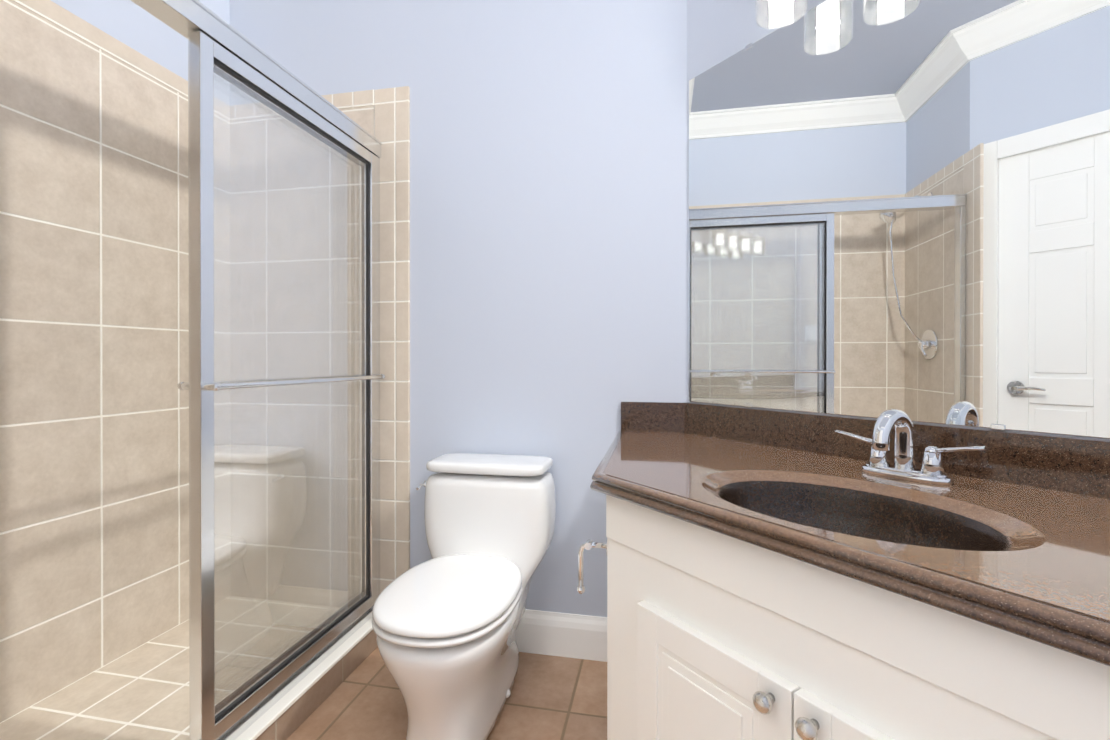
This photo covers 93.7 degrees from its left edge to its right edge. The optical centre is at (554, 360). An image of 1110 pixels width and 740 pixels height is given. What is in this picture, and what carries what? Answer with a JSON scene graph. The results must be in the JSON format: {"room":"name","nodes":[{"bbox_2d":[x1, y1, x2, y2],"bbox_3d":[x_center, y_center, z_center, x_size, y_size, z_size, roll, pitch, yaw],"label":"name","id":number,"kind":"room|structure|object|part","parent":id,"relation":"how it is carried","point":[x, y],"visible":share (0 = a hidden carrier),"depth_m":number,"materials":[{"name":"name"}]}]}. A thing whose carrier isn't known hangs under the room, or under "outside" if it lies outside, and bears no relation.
{"room":"bathroom","nodes":[
{"label":"bathroom","id":0,"kind":"room"},
{"bbox_2d":[51,0,229,105],"bbox_3d":[-1.538,-0.289,1.460,0.100,2.700,1.640,0,0,12],"label":"wall","id":1,"kind":"structure","parent":0,"point":[133,25],"depth_m":1.79,"materials":[{"name":"blue paint"}]},
{"bbox_2d":[0,0,230,722],"bbox_3d":[-1.484,0.009,1.449,0.012,2.105,1.440,0,0,12],"label":"wall tile","id":2,"kind":"structure","parent":1,"relation":"attached to","point":[94,410],"depth_m":1.61,"materials":[{"name":"beige tile"}]},
{"bbox_2d":[12,0,409,592],"bbox_3d":[-1.089,0.008,1.369,0.796,2.106,1.440,0,0,12],"label":"wall tile","id":3,"kind":"structure","parent":1,"relation":"attached to","point":[392,120],"depth_m":1.99,"materials":[{"name":"beige tile"}]},
{"bbox_2d":[230,105,373,607],"bbox_3d":[-1.165,0.009,1.384,0.663,2.105,1.440,0,0,12],"label":"tiled wall","id":4,"kind":"structure","parent":1,"relation":"attached to","point":[363,117],"depth_m":2.08,"materials":[{"name":"beige tile"}]},
{"bbox_2d":[286,647,606,739],"bbox_3d":[-0.117,1.114,0.592,3.850,0.100,3.100,0,0,12],"label":"floor","id":5,"kind":"structure","parent":0,"point":[550,697],"depth_m":1.60,"materials":[{"name":"tile"}]},
{"bbox_2d":[0,596,339,739],"bbox_3d":[-1.188,1.016,1.392,0.590,0.090,1.416,0,0,12],"label":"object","id":6,"kind":"structure","parent":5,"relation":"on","point":[141,692],"depth_m":1.51,"materials":[{"name":"tile"}]},
{"bbox_2d":[235,618,377,739],"bbox_3d":[-0.841,1.010,1.321,0.136,0.102,1.414,0,0,12],"label":"shower curb","id":7,"kind":"structure","parent":5,"relation":"on","point":[289,713],"depth_m":1.57,"materials":[{"name":"tile"}]},
{"bbox_2d":[372,453,555,739],"bbox_3d":[-0.272,0.699,1.567,0.444,0.722,0.693,0,0,12],"label":"toilet","id":8,"kind":"object","parent":5,"relation":"on","point":[446,618],"visible":1,"depth_m":1.47,"materials":[{"name":"ceramic"}]},
{"bbox_3d":[-0.449,0.420,1.763,0.018,0.023,0.059,0,0,12],"label":"lever","id":9,"kind":"part","parent":8,"relation":"part of","materials":[{"name":"silver metal"}]},
{"bbox_3d":[-0.290,0.654,1.466,0.376,0.054,0.490,0,0,12],"label":"seat","id":10,"kind":"part","parent":8,"relation":"part of","materials":[{"name":"ceramic"}]},
{"bbox_3d":[-0.222,0.355,1.799,0.418,0.037,0.218,0,0,12],"label":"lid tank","id":11,"kind":"part","parent":8,"relation":"part of","materials":[{"name":"ceramic"}]},
{"bbox_3d":[-0.228,0.658,1.774,0.444,0.564,0.263,0,0,12],"label":"tank","id":12,"kind":"part","parent":8,"relation":"part of","materials":[{"name":"ceramic"}]},
{"bbox_2d":[577,429,1109,739],"bbox_3d":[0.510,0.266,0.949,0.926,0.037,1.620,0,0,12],"label":"bathroom vanity","id":13,"kind":"structure","parent":5,"relation":"on","point":[761,586],"depth_m":0.83,"materials":[{"name":"white wood"}]},
{"bbox_2d":[835,409,987,484],"bbox_3d":[0.740,0.173,1.104,0.214,0.148,0.214,0,0,12],"label":"faucet","id":14,"kind":"object","parent":13,"relation":"on","point":[924,454],"depth_m":1.09,"materials":[{"name":"silver metal"}]},
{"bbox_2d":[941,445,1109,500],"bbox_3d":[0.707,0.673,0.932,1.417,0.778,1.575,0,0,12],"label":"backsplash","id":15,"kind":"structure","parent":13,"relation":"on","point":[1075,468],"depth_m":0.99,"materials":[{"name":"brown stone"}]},
{"bbox_2d":[230,0,686,616],"bbox_3d":[-0.436,-0.291,2.021,2.036,2.700,0.100,0,0,12],"label":"wall","id":16,"kind":"structure","parent":0,"point":[548,228],"depth_m":1.89,"materials":[{"name":"blue paint"}]},
{"bbox_2d":[131,0,381,739],"bbox_3d":[-0.841,0.062,1.318,0.076,1.794,1.410,0,0,12],"label":"jamb","id":17,"kind":"object","parent":16,"relation":"attached to","point":[184,18],"visible":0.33,"depth_m":1.48,"materials":[{"name":"silver metal"}]},
{"bbox_2d":[178,31,385,739],"bbox_3d":[-0.780,0.073,1.615,0.142,1.692,0.795,0,0,12],"label":"shower doors","id":18,"kind":"structure","parent":16,"relation":"attached to","point":[208,57],"depth_m":1.46,"materials":[{"name":"clear glass"}]},
{"label":"glass","id":19,"kind":"part","parent":18,"relation":"part of","materials":[{"name":"clear glass"}]},
{"label":"glass","id":20,"kind":"part","parent":18,"relation":"part of","materials":[{"name":"clear glass"}]},
{"bbox_2d":[515,609,606,661],"bbox_3d":[-0.156,0.985,1.908,0.816,0.150,0.016,0,0,12],"label":"baseboard","id":21,"kind":"structure","parent":16,"relation":"attached to","point":[577,636],"depth_m":1.85,"materials":[{"name":"white wood"}]},
{"bbox_2d":[687,0,1109,440],"bbox_3d":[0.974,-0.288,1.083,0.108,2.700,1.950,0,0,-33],"label":"mirror","id":22,"kind":"object","parent":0,"point":[903,205],"depth_m":1.22,"materials":[{"name":"silver mirror"}]},
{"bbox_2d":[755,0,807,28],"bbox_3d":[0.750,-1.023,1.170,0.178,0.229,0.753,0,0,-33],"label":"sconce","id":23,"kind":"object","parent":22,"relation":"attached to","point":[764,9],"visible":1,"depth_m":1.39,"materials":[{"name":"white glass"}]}
]}

